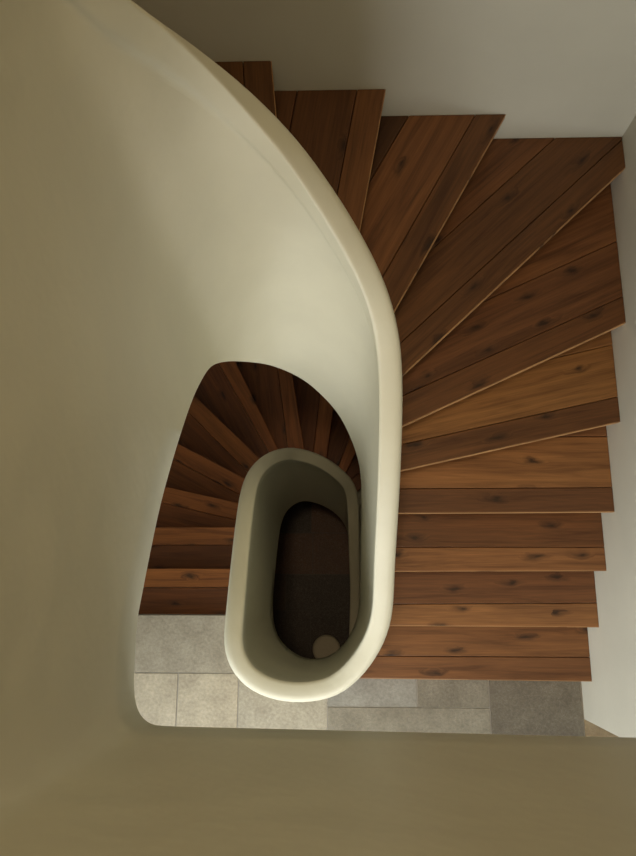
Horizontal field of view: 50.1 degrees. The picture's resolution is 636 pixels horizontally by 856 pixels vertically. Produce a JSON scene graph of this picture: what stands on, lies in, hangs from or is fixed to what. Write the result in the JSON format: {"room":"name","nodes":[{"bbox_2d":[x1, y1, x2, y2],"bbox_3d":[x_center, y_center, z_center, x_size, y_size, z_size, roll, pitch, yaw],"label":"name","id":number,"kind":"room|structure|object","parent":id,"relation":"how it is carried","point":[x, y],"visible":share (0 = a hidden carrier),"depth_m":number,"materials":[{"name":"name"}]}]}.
{"room":"stairwell","nodes":[
{"label":"stairwell","id":0,"kind":"room"},
{"bbox_2d":[273,501,349,658],"bbox_3d":[0.943,2.070,6.813,4.868,0.025,5.138,0,77,1],"label":"floor","id":1,"kind":"structure","parent":0,"point":[316,542],"depth_m":6.95,"materials":[{"name":"stone"}]},
{"bbox_2d":[0,0,635,855],"bbox_3d":[0.228,0.822,3.594,1.432,6.842,2.294,-44,79,-8],"label":"balustrade","id":2,"kind":"object","parent":1,"relation":"on","point":[161,226],"visible":1,"depth_m":1.27,"materials":[{"name":"paint"}]},
{"bbox_2d":[313,635,339,658],"bbox_3d":[0.084,2.121,6.575,0.260,0.458,0.260,0,77,1],"label":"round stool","id":3,"kind":"object","parent":1,"relation":"on","point":[324,645],"visible":0.66,"depth_m":6.36,"materials":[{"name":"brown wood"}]},
{"bbox_2d":[134,614,617,736],"bbox_3d":[0.868,2.478,3.799,4.875,0.300,2.950,0,77,1],"label":"floor","id":4,"kind":"structure","parent":0,"point":[164,643],"depth_m":3.88,"materials":[{"name":"tile"}]},
{"bbox_2d":[360,626,591,681],"bbox_3d":[0.758,1.246,3.851,1.480,0.174,0.329,0,77,1],"label":"stair tread","id":5,"kind":"structure","parent":4,"relation":"on","point":[406,652],"depth_m":3.76,"materials":[{"name":"brown wood"}]},
{"bbox_2d":[390,571,598,626],"bbox_3d":[0.885,0.924,3.745,1.220,0.174,0.322,0,77,1],"label":"stair tread","id":6,"kind":"structure","parent":5,"relation":"on","point":[534,598],"depth_m":3.65,"materials":[{"name":"brown wood"}]},
{"bbox_2d":[395,513,606,571],"bbox_3d":[0.890,0.608,3.640,1.201,0.174,0.323,0,77,1],"label":"stair tread","id":7,"kind":"structure","parent":6,"relation":"on","point":[490,541],"depth_m":3.55,"materials":[{"name":"brown wood"}]},
{"bbox_2d":[398,426,614,513],"bbox_3d":[0.886,0.224,3.552,1.202,0.174,0.463,0,77,1],"label":"stair tread","id":8,"kind":"structure","parent":7,"relation":"on","point":[569,473],"depth_m":3.45,"materials":[{"name":"brown wood"}]},
{"bbox_2d":[400,331,619,471],"bbox_3d":[0.939,0.004,3.424,1.404,0.174,0.437,-25,77,-4],"label":"stair tread","id":9,"kind":"structure","parent":8,"relation":"on","point":[574,390],"depth_m":3.35,"materials":[{"name":"brown wood"}]},
{"bbox_2d":[402,183,625,426],"bbox_3d":[1.023,-0.437,3.347,1.785,0.174,0.557,-43,79,-8],"label":"stair tread","id":10,"kind":"structure","parent":9,"relation":"on","point":[567,295],"depth_m":3.28,"materials":[{"name":"brown wood"}]},
{"bbox_2d":[394,137,624,376],"bbox_3d":[0.728,-0.912,3.288,1.761,0.174,0.560,-43,79,-8],"label":"stair tread","id":11,"kind":"structure","parent":10,"relation":"on","point":[521,192],"depth_m":3.21,"materials":[{"name":"brown wood"}]},
{"bbox_2d":[360,114,505,312],"bbox_3d":[0.322,-0.991,3.138,0.525,0.174,1.321,28,79,8],"label":"stair tread","id":12,"kind":"structure","parent":11,"relation":"on","point":[422,166],"depth_m":3.07,"materials":[{"name":"brown wood"}]},
{"bbox_2d":[274,89,385,231],"bbox_3d":[0.039,-0.963,2.958,0.520,0.174,1.042,0,77,1],"label":"stair tread","id":13,"kind":"structure","parent":12,"relation":"on","point":[338,129],"depth_m":2.94,"materials":[{"name":"brown wood"}]},
{"bbox_2d":[215,61,276,117],"bbox_3d":[-0.360,-1.100,2.821,0.674,0.174,1.269,-26,77,-5],"label":"stair tread","id":14,"kind":"structure","parent":13,"relation":"on","point":[256,77],"depth_m":2.81,"materials":[{"name":"brown wood"}]},
{"bbox_2d":[132,0,635,138],"bbox_3d":[-0.065,-1.536,3.124,3.071,8.875,0.150,0,77,1],"label":"wall","id":15,"kind":"structure","parent":0,"point":[555,68],"depth_m":2.77,"materials":[{"name":"paint"}]},
{"bbox_2d":[143,364,360,587],"bbox_3d":[0.009,0.501,5.780,3.071,2.759,2.578,0,77,1],"label":"trim","id":16,"kind":"structure","parent":15,"relation":"attached to","point":[359,491],"depth_m":5.59,"materials":[{"name":"paint"}]},
{"bbox_2d":[346,454,360,491],"bbox_3d":[0.719,-0.197,6.177,1.916,0.174,0.636,-43,79,-8],"label":"stair tread","id":17,"kind":"structure","parent":16,"relation":"on","point":[353,471],"depth_m":5.96,"materials":[{"name":"brown wood"}]},
{"bbox_2d":[327,409,355,472],"bbox_3d":[0.241,-0.210,6.013,0.561,0.174,1.495,26,79,7],"label":"stair tread","id":18,"kind":"structure","parent":17,"relation":"on","point":[339,438],"depth_m":5.84,"materials":[{"name":"brown wood"}]},
{"bbox_2d":[292,374,333,457],"bbox_3d":[-0.041,-0.153,5.826,0.530,0.174,1.285,0,77,1],"label":"stair tread","id":19,"kind":"structure","parent":18,"relation":"on","point":[309,400],"depth_m":5.72,"materials":[{"name":"brown wood"}]},
{"bbox_2d":[235,361,303,449],"bbox_3d":[-0.300,-0.277,5.683,0.526,0.174,1.500,-26,77,-5],"label":"stair tread","id":20,"kind":"structure","parent":19,"relation":"on","point":[262,381],"depth_m":5.58,"materials":[{"name":"brown wood"}]},
{"bbox_2d":[194,361,277,457],"bbox_3d":[-0.728,-0.349,5.531,1.887,0.174,0.600,43,81,10],"label":"stair tread","id":21,"kind":"structure","parent":20,"relation":"on","point":[214,391],"depth_m":5.40,"materials":[{"name":"brown wood"}]},
{"bbox_2d":[178,396,259,477],"bbox_3d":[-1.068,0.024,5.271,1.812,0.174,0.535,43,81,10],"label":"stair tread","id":22,"kind":"structure","parent":21,"relation":"on","point":[203,433],"depth_m":5.16,"materials":[{"name":"brown wood"}]},
{"bbox_2d":[165,444,244,502],"bbox_3d":[-1.020,0.395,5.001,1.425,0.174,0.473,26,79,7],"label":"stair tread","id":23,"kind":"structure","parent":22,"relation":"on","point":[182,476],"depth_m":4.92,"materials":[{"name":"brown wood"}]},
{"bbox_2d":[156,487,237,526],"bbox_3d":[-0.951,0.533,4.786,1.202,0.174,0.435,0,77,1],"label":"stair tread","id":24,"kind":"structure","parent":23,"relation":"on","point":[178,508],"depth_m":4.68,"materials":[{"name":"brown wood"}]},
{"bbox_2d":[147,527,234,568],"bbox_3d":[-0.956,0.822,4.537,1.202,0.174,0.303,0,77,1],"label":"stair tread","id":25,"kind":"structure","parent":24,"relation":"on","point":[172,547],"depth_m":4.45,"materials":[{"name":"brown wood"}]},
{"bbox_2d":[138,569,229,613],"bbox_3d":[-0.954,1.048,4.303,1.217,0.174,0.305,0,77,1],"label":"stair tread","id":26,"kind":"structure","parent":25,"relation":"on","point":[153,600],"depth_m":4.22,"materials":[{"name":"brown wood"}]},
{"bbox_2d":[452,603,508,603],"bbox_3d":[-0.065,-0.176,2.949,3.071,2.884,2.578,0,77,1],"label":"trim","id":27,"kind":"structure","parent":15,"relation":"attached to","point":[452,603],"depth_m":3.69,"materials":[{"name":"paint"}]},
{"bbox_2d":[581,116,635,737],"bbox_3d":[1.543,0.960,2.485,0.160,8.875,5.295,0,77,1],"label":"wall","id":28,"kind":"structure","parent":0,"point":[609,701],"depth_m":3.30,"materials":[{"name":"paint"}]}
]}

